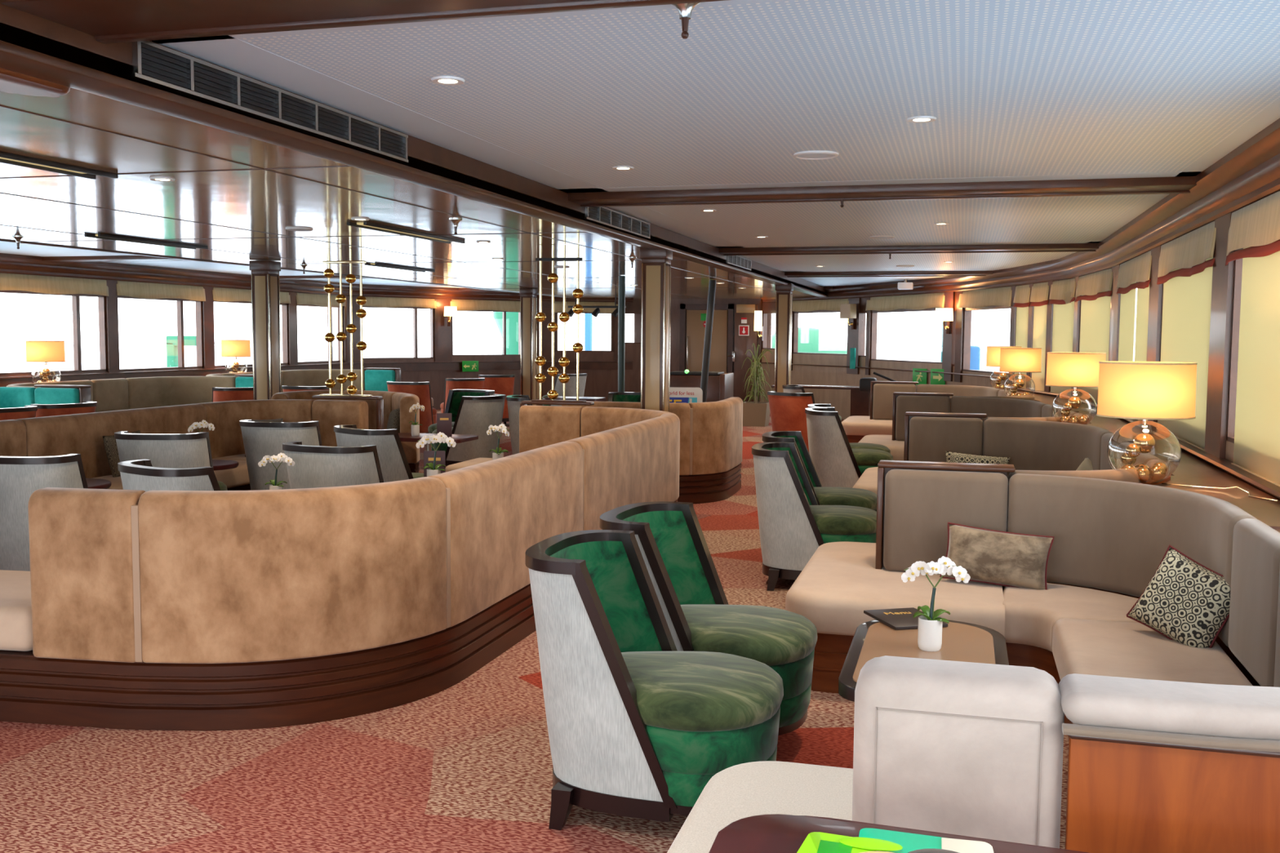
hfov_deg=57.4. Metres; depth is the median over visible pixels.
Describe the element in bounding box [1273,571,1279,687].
cushion
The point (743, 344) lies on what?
door
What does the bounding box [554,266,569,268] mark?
ceiling speaker
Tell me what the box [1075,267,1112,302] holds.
window valance
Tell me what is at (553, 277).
screen
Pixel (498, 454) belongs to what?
potted orchid
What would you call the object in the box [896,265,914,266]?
ceiling speaker
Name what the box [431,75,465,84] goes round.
recessed light
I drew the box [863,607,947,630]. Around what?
folder
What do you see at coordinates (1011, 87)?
ceiling
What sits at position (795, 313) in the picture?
window
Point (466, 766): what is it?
floor
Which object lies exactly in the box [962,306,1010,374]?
window
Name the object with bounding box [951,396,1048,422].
cushion
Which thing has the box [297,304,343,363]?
window
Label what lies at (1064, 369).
table lamp
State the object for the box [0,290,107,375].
window
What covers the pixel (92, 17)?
trim
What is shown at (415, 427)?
potted orchid
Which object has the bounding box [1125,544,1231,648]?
cushion
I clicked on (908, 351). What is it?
delivery van
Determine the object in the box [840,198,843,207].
sprinkler head
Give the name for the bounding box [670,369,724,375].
console
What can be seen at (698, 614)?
tub chair
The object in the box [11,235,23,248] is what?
sprinkler head
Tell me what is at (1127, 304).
roller blind
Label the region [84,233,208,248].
air vent
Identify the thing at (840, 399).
wall
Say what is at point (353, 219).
recessed light
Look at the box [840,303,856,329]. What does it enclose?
wall sconce
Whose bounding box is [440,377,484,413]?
tub chair
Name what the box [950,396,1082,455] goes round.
sofa
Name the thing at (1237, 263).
window
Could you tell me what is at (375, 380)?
cushion
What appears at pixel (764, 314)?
window
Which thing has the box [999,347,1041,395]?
table lamp
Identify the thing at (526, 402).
rail
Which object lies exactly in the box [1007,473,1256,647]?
cushion
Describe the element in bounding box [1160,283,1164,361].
window
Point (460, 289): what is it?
trim
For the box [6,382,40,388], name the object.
cushion
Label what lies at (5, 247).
ceiling
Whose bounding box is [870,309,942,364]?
window
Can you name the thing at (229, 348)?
table lamp
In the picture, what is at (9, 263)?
trim
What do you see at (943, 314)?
wall sconce
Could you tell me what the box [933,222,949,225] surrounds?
recessed light
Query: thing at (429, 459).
print
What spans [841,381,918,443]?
sofa
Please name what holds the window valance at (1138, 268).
attached to the wall at (1222, 290)
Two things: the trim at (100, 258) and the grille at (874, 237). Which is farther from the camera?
the trim at (100, 258)
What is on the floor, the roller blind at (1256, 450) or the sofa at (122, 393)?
the sofa at (122, 393)
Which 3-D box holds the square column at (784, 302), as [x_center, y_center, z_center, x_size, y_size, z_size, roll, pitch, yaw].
[2.133,-0.961,17.437,0.244,2.326,0.244,2,5,15]
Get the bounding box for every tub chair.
[0,405,37,420]
[0,453,88,571]
[30,401,97,417]
[114,431,226,490]
[117,459,220,491]
[211,386,253,402]
[239,419,322,490]
[281,385,328,391]
[282,441,383,488]
[333,424,423,482]
[386,381,436,433]
[427,389,494,450]
[432,394,506,466]
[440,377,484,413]
[478,374,515,423]
[506,395,532,454]
[524,529,783,830]
[542,373,586,406]
[599,501,817,735]
[608,391,640,402]
[751,442,876,591]
[762,431,876,511]
[767,391,814,452]
[782,384,841,421]
[804,407,893,488]
[808,404,890,453]
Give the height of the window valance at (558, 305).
0.238 m
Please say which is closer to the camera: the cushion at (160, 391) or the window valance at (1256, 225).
the window valance at (1256, 225)
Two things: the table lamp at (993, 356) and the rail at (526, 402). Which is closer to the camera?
the rail at (526, 402)
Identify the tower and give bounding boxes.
[493,311,592,354]
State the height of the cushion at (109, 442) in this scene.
0.339 m
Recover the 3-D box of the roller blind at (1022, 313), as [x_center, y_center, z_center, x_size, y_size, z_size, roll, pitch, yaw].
[5.124,-1.121,15.704,0.020,1.242,0.508,0,4,-1]
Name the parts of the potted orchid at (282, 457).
flower, flower, pot, flower, flower, flower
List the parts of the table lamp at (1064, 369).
glass globe, lamp shade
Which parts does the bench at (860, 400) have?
leg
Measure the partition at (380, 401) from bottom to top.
0.662 m
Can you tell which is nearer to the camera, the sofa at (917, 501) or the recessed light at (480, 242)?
the sofa at (917, 501)
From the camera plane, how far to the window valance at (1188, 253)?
7.69 m
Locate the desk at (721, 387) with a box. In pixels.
[669,373,733,402]
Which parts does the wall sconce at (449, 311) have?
plate, lamp shade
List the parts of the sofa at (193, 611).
seat, panel, panel, seat, panel, panel, panel, panel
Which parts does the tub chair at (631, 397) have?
arm frame, rail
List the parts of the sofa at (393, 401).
panel, panel, panel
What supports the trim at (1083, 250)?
attached to the wall at (1222, 290)
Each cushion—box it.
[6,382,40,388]
[33,380,93,401]
[34,387,79,404]
[91,377,128,412]
[102,430,140,477]
[126,376,235,409]
[205,373,238,377]
[221,372,253,376]
[243,417,283,457]
[280,370,283,391]
[281,368,364,391]
[364,369,395,391]
[386,408,399,433]
[852,655,1064,848]
[872,383,915,420]
[883,469,1008,573]
[895,395,950,440]
[908,416,983,462]
[916,384,999,402]
[939,522,1054,590]
[945,451,1009,464]
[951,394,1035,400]
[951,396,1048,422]
[982,413,1082,454]
[982,418,1112,478]
[997,389,1009,395]
[1007,459,1168,484]
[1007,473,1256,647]
[1041,404,1057,417]
[1052,407,1077,417]
[1075,456,1093,471]
[1100,433,1130,470]
[1115,442,1159,469]
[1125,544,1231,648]
[1227,518,1279,687]
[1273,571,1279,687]
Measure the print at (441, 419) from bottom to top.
0.020 m
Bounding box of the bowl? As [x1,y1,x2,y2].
[908,848,958,852]
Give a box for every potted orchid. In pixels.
[187,419,214,432]
[257,453,294,489]
[408,402,424,435]
[415,431,456,476]
[486,423,510,460]
[901,555,970,651]
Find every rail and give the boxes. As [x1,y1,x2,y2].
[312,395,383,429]
[520,400,594,407]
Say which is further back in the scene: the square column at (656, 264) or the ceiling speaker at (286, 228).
the square column at (656, 264)
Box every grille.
[797,153,834,158]
[874,236,888,238]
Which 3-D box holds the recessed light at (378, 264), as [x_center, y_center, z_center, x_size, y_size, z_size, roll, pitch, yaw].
[-2.811,-1.871,13.790,0.154,0.022,1.500,2,5,15]
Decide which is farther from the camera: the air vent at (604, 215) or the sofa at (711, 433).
the sofa at (711, 433)
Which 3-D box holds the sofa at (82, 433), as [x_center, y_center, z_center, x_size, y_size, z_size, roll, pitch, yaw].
[-3.709,0.433,8.037,1.578,0.930,6.019,2,5,15]
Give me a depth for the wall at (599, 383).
25.12 m
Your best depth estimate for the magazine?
1.89 m
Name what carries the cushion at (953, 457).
on the sofa at (1041, 447)
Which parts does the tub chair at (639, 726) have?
leg, rail, arm frame, arm frame, seat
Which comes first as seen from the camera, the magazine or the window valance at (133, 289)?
the magazine
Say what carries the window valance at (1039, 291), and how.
attached to the wall at (1222, 290)
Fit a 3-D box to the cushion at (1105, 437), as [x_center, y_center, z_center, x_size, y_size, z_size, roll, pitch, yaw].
[3.030,0.311,7.458,0.105,0.490,0.706,2,5,14]
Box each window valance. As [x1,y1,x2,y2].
[0,272,108,296]
[116,280,205,301]
[212,287,290,303]
[296,293,346,306]
[358,296,436,308]
[450,299,520,311]
[554,301,617,313]
[791,298,848,311]
[865,292,944,311]
[957,286,1012,308]
[1013,284,1030,307]
[1029,281,1048,306]
[1048,277,1075,304]
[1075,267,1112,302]
[1116,250,1151,293]
[1156,221,1216,284]
[1225,191,1279,266]
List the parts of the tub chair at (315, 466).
rail, arm frame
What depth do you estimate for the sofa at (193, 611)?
4.62 m
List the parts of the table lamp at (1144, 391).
glass globe, lamp shade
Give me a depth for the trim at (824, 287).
21.87 m
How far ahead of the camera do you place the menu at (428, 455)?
7.70 m
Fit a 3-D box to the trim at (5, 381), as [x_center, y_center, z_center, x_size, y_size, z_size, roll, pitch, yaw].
[-7.643,-0.456,13.576,3.841,0.180,27.913,2,5,24]
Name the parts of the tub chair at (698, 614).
rail, arm frame, arm frame, seat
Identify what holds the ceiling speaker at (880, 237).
attached to the ceiling at (1011, 87)
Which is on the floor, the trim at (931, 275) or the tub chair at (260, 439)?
the tub chair at (260, 439)
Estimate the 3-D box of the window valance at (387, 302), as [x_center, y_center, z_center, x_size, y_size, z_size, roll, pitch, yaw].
[-4.772,-2.449,23.133,1.770,0.198,0.037,-4,6,-43]
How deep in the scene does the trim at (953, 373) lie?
19.82 m
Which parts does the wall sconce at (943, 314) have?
lamp shade, brass arm, plate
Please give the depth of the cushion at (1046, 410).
10.81 m
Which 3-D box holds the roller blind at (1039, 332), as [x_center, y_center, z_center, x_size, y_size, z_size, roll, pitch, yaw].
[5.121,-1.066,14.998,0.020,1.242,0.538,0,4,1]
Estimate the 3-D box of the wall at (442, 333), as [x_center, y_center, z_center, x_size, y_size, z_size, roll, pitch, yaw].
[-7.651,-1.243,13.636,4.034,1.620,28.116,2,5,25]
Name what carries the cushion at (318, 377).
on the sofa at (318, 377)
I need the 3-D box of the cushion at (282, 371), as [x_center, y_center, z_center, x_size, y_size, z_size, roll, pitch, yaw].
[-5.978,-0.649,18.896,0.105,0.490,0.650,2,5,15]
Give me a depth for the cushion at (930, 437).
9.11 m
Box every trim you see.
[0,0,591,35]
[0,2,826,294]
[0,40,827,297]
[0,105,794,298]
[0,239,575,298]
[0,253,633,302]
[0,360,633,386]
[42,255,186,262]
[94,0,724,43]
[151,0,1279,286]
[279,275,375,279]
[457,288,489,290]
[568,176,1196,204]
[719,243,1098,254]
[723,249,1096,255]
[760,118,1279,302]
[760,362,1009,378]
[784,271,992,276]
[786,275,986,277]
[823,286,832,289]
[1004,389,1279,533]
[1010,387,1279,498]
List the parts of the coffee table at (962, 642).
glass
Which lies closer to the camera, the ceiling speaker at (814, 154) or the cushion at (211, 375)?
the ceiling speaker at (814, 154)
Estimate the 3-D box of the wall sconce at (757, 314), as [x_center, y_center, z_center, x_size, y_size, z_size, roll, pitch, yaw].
[2.480,-2.099,24.355,0.210,0.620,0.100,-4,6,-44]
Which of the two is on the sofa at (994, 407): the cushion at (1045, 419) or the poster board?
the cushion at (1045, 419)
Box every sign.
[462,360,478,371]
[700,313,706,320]
[738,324,749,335]
[912,368,927,384]
[930,368,945,384]
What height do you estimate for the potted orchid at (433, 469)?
0.360 m
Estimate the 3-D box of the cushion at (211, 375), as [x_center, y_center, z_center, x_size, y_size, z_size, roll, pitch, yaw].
[-6.121,-0.506,17.056,0.363,0.490,1.269,-3,5,-33]
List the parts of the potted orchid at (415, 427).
pot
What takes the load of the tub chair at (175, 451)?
on the floor
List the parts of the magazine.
lime panel, peach panel, mint lid, cream panel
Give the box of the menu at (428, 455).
[423,450,445,476]
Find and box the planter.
[742,401,769,426]
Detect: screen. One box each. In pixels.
[320,248,372,396]
[531,244,586,402]
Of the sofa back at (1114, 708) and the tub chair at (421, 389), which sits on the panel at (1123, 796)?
the sofa back at (1114, 708)
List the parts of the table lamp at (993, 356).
glass globe, lamp shade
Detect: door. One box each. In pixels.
[679,303,733,373]
[727,304,758,401]
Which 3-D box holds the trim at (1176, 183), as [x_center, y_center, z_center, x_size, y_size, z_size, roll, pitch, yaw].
[1.458,-1.480,7.317,3.970,0.070,0.280,2,5,15]
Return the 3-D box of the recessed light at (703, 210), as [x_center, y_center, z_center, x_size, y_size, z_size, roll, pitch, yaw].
[0.509,-1.612,8.703,0.124,0.020,0.124,2,5,15]
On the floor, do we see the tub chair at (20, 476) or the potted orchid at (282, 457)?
the tub chair at (20, 476)
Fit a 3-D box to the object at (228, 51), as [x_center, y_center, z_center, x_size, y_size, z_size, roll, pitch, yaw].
[2.112,-1.669,9.536,4.050,0.011,24.600,2,5,15]
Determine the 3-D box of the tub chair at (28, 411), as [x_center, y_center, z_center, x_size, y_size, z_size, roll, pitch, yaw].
[-5.918,0.248,10.633,0.818,0.862,0.614,3,5,30]
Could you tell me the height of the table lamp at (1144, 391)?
0.586 m
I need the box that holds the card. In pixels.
[849,343,855,368]
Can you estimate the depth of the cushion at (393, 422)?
11.91 m
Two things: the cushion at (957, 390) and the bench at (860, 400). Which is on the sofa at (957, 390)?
the cushion at (957, 390)
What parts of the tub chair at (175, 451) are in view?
rail, arm frame, seat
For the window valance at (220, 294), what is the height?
0.218 m
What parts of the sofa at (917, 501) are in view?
plinth moulding, plinth moulding, post, seat, partition panel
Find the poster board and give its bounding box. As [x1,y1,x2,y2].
[669,386,702,403]
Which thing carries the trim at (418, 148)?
attached to the wall at (1222, 290)
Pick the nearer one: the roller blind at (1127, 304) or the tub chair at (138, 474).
the tub chair at (138, 474)
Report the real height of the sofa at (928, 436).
0.952 m
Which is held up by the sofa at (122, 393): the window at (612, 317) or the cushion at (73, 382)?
the cushion at (73, 382)
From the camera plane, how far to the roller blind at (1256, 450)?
5.83 m
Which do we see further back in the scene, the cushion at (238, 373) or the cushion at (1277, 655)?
the cushion at (238, 373)
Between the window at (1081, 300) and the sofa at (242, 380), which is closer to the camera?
the window at (1081, 300)
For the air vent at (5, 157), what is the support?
in the ceiling at (264, 201)
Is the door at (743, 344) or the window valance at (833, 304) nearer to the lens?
the window valance at (833, 304)
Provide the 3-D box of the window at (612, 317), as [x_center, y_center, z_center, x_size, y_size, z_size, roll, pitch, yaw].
[-1.199,-2.039,25.233,1.298,0.850,0.090,0,5,-10]
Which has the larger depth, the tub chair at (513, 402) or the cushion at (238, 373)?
the cushion at (238, 373)
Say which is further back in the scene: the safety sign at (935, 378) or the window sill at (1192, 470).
the safety sign at (935, 378)
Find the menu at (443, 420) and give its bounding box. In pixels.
[436,413,452,436]
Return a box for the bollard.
[969,310,980,370]
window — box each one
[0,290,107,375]
[56,309,336,370]
[117,296,203,371]
[213,300,288,367]
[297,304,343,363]
[360,306,434,359]
[451,310,520,355]
[555,311,614,351]
[625,312,641,343]
[761,311,775,349]
[792,311,846,355]
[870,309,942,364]
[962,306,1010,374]
[1078,299,1081,352]
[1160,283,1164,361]
[1226,248,1243,443]
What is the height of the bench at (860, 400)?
0.745 m
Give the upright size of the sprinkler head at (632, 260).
0.104 m
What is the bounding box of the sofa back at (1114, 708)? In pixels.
[1057,673,1279,752]
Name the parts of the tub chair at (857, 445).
rail, seat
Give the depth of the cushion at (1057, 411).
10.33 m
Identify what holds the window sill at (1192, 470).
attached to the wall at (840, 399)
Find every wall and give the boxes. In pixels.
[0,343,640,409]
[2,272,641,372]
[634,298,772,401]
[759,212,1235,458]
[760,349,1234,462]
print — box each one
[428,457,440,461]
[440,417,448,420]
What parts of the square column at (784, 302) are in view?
inlay panel, inlay panel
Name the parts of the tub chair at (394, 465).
rail, arm frame, seat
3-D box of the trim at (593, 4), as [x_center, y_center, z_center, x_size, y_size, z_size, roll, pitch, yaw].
[0.269,-1.135,3.006,3.970,0.062,0.050,2,5,15]
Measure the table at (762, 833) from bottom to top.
0.720 m
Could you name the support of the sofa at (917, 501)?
on the floor
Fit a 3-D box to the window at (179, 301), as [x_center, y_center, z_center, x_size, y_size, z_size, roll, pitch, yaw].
[-7.100,-1.369,17.290,0.090,1.050,1.920,2,5,15]
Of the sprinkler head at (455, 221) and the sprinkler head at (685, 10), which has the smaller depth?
the sprinkler head at (685, 10)
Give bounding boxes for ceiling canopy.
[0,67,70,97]
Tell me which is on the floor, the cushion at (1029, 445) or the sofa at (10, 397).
the sofa at (10, 397)
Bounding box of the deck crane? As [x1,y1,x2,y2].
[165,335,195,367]
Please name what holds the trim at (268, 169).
attached to the wall at (1222, 290)
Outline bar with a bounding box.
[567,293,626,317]
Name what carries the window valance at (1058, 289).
attached to the wall at (1222, 290)
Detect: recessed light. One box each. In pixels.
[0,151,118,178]
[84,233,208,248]
[149,177,175,182]
[346,222,465,243]
[351,217,369,220]
[364,262,435,271]
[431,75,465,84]
[476,240,490,243]
[612,165,634,170]
[700,208,716,212]
[755,235,767,237]
[906,115,936,123]
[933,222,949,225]
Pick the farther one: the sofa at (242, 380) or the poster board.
the sofa at (242, 380)
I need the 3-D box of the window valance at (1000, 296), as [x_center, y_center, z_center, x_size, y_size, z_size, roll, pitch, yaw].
[4.995,-1.862,17.017,0.037,0.273,1.941,0,4,-6]
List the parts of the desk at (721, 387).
panel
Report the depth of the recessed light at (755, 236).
10.96 m
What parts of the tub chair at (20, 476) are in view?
rail, arm frame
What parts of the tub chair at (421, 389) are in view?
rail, arm frame, seat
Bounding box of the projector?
[897,279,913,289]
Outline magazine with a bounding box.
[796,828,993,852]
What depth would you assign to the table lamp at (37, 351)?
14.33 m
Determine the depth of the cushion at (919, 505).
5.46 m
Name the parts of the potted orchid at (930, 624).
flower, flower, flower, stem, flower, flower, pot, flower, flower, flower, flower, stem, flower, flower, flower, flower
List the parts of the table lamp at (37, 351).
lamp shade, glass globe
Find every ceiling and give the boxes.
[0,22,826,298]
[0,241,465,288]
[237,0,1279,285]
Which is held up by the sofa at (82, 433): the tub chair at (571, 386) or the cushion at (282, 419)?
the cushion at (282, 419)
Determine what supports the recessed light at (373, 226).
in the ceiling at (264, 201)
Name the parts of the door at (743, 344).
lever handle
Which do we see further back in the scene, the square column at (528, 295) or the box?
the box
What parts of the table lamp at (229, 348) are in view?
lamp shade, glass globe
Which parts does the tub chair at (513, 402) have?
rail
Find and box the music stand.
[859,371,896,391]
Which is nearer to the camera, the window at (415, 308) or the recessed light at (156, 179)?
the recessed light at (156, 179)
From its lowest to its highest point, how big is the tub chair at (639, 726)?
0.862 m
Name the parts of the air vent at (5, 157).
rail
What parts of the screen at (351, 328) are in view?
rod, rod, plate, rod, rod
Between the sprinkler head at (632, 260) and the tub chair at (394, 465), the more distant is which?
the sprinkler head at (632, 260)
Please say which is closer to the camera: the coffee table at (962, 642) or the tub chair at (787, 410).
the coffee table at (962, 642)
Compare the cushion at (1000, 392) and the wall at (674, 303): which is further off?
the wall at (674, 303)
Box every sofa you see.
[0,386,35,408]
[0,399,368,490]
[0,404,679,731]
[6,376,235,412]
[34,384,91,404]
[205,368,364,391]
[234,374,253,387]
[271,390,419,472]
[364,368,433,406]
[561,396,742,503]
[666,655,1064,852]
[785,460,1015,693]
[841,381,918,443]
[852,412,986,494]
[858,392,953,460]
[916,384,1035,402]
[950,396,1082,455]
[982,418,1170,591]
[1002,473,1279,737]
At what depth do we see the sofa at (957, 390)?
15.08 m
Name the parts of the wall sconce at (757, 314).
lamp shade, plate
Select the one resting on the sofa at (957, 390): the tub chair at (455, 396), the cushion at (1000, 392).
the cushion at (1000, 392)
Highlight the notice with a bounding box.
[741,317,746,323]
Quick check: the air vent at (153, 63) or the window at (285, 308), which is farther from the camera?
the window at (285, 308)
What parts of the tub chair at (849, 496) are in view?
rail, arm frame, arm frame, seat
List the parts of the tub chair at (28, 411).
rail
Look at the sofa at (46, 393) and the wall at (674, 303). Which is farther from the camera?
the wall at (674, 303)
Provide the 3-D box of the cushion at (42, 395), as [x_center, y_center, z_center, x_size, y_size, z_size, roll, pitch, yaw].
[-6.396,-0.180,12.856,0.557,0.490,0.105,2,5,15]
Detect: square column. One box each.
[248,260,281,399]
[520,288,537,405]
[640,247,672,412]
[774,283,793,392]
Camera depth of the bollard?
20.56 m
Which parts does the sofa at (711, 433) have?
panel, panel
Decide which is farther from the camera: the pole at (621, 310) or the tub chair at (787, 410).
the pole at (621, 310)
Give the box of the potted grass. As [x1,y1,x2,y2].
[741,342,773,426]
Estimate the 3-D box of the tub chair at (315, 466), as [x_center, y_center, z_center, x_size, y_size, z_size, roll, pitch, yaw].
[-1.847,0.523,7.493,0.614,0.862,0.818,2,5,21]
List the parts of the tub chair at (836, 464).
rail, arm frame, seat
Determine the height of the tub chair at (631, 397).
0.862 m
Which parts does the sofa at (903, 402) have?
seat, post, partition panel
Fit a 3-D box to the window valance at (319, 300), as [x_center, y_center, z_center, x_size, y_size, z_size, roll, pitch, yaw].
[-5.838,-2.317,21.487,0.037,0.218,1.700,2,5,15]
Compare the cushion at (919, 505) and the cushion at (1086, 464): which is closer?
the cushion at (919, 505)
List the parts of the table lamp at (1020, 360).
glass globe, lamp shade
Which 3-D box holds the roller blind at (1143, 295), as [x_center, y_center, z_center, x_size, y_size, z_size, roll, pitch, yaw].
[4.153,-0.657,9.689,0.020,1.242,0.750,2,5,15]
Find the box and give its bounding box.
[736,304,755,312]
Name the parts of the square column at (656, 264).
inlay panel, inlay panel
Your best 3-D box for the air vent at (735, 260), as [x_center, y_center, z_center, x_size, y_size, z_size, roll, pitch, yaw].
[1.150,-1.910,13.553,0.024,0.124,1.490,2,5,15]
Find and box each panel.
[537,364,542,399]
[1064,735,1279,852]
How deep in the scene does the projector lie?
18.92 m
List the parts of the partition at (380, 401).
post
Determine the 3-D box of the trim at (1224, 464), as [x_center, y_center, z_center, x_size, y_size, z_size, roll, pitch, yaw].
[3.129,0.261,6.378,0.726,0.130,19.883,1,5,13]
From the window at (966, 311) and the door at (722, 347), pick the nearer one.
the window at (966, 311)
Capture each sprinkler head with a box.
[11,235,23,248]
[299,264,307,274]
[448,218,462,234]
[627,257,636,267]
[671,2,701,39]
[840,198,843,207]
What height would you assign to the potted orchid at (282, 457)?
0.288 m
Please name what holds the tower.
on the ground
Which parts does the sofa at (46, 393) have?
post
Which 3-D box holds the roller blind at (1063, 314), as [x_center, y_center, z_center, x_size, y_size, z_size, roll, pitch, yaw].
[5.090,-0.995,14.092,0.020,1.242,0.867,1,4,3]
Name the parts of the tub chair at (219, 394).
rail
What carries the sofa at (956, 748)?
on the floor
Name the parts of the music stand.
arm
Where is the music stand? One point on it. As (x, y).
(864, 383)
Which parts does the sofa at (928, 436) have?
seat, post, partition panel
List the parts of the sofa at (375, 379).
post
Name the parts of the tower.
lamp post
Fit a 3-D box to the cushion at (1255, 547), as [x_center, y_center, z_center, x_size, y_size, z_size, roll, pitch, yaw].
[2.061,0.586,3.849,0.105,0.490,0.621,2,5,15]
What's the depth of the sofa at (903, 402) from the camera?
12.42 m
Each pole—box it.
[617,275,625,391]
[700,280,716,402]
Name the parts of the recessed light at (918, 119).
bulb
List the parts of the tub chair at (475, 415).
arm frame, rail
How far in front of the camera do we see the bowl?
1.73 m
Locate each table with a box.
[85,478,111,488]
[212,459,239,470]
[398,432,478,450]
[543,396,605,401]
[709,813,1088,852]
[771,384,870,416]
[838,619,1008,702]
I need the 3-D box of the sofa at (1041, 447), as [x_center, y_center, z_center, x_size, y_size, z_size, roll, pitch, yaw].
[2.582,0.543,7.241,0.944,0.925,3.798,2,5,15]
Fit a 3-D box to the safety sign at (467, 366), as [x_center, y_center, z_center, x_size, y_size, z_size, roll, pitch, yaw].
[-3.497,-1.243,24.145,0.360,0.220,0.011,-2,5,-31]
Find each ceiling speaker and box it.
[285,227,312,231]
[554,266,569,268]
[793,150,838,159]
[869,235,894,239]
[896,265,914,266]
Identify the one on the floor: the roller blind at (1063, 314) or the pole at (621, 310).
the pole at (621, 310)
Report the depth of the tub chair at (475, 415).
12.96 m
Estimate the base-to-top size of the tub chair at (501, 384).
0.862 m
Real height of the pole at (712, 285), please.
2.324 m
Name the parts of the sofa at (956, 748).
seat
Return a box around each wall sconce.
[444,306,457,326]
[754,311,763,340]
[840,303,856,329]
[934,307,953,333]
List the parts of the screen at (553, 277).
rod, rod, plate, rod, rod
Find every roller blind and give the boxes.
[1013,306,1028,388]
[1030,304,1047,391]
[1050,291,1074,395]
[1077,290,1111,403]
[1118,282,1136,360]
[1134,277,1150,420]
[1156,257,1213,451]
[1231,246,1279,486]
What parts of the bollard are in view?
arm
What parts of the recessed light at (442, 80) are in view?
bulb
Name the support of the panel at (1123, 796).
on the floor
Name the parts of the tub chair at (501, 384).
rail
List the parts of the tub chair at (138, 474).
arm frame, rail, arm frame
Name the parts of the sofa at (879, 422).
seat, post, partition panel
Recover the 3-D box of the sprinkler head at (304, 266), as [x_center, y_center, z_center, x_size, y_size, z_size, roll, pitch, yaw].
[-3.882,-1.816,13.518,0.090,0.104,0.090,2,5,15]
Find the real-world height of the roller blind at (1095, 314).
1.242 m
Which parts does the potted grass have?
blade, blade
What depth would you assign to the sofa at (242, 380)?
16.39 m
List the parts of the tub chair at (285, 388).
rail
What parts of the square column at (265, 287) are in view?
inlay panel, inlay panel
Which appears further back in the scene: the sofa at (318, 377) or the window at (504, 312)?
the window at (504, 312)
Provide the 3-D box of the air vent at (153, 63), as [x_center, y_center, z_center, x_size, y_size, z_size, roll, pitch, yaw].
[-1.335,-1.223,4.545,0.024,0.124,1.870,2,5,15]
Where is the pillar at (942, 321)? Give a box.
[940,320,942,362]
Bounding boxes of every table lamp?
[25,340,65,382]
[221,339,250,373]
[986,346,1022,390]
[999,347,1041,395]
[1045,351,1106,424]
[1096,360,1197,484]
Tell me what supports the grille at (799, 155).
attached to the ceiling speaker at (814, 154)
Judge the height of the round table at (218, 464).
0.560 m
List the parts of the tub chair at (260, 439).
rail, arm frame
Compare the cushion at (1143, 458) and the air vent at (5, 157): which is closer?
the air vent at (5, 157)
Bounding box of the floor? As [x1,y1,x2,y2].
[0,408,1068,852]
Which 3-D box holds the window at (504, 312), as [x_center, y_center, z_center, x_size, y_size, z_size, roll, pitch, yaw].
[-3.220,-1.956,24.505,1.641,0.950,0.090,-3,5,-34]
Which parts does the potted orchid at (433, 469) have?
flower, flower, flower, flower, pot, flower, flower, flower, flower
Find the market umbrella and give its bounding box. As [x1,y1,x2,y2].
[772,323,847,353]
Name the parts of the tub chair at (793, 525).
rail, leg, arm frame, arm frame, seat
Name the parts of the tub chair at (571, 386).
rail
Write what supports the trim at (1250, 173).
attached to the wall at (1222, 290)
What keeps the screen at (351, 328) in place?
on the partition at (380, 401)
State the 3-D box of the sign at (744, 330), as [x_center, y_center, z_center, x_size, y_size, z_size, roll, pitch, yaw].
[2.193,-2.028,24.707,0.220,0.220,0.013,2,5,15]
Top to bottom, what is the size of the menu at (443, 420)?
0.220 m
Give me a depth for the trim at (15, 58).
4.45 m
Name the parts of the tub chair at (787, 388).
rail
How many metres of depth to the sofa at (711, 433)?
10.83 m
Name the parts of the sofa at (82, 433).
panel, panel, seat, seat, panel, panel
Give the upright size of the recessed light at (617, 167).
0.020 m
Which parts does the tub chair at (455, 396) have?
seat, arm frame, rail, arm frame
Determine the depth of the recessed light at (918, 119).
4.99 m
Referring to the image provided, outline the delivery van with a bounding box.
[876,342,941,361]
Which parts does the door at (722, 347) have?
pull handle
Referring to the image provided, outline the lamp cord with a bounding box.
[1161,483,1278,502]
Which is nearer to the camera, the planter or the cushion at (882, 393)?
the cushion at (882, 393)
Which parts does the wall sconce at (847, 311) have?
lamp shade, plate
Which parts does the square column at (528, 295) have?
inlay panel, inlay panel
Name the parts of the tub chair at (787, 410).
rail, arm frame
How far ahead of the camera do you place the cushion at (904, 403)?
12.42 m
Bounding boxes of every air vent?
[129,40,408,162]
[584,206,650,238]
[725,255,751,270]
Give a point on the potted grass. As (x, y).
(755, 413)
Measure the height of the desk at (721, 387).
0.980 m
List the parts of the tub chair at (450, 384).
arm frame, rail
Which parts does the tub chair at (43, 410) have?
rail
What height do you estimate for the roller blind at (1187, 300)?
1.242 m

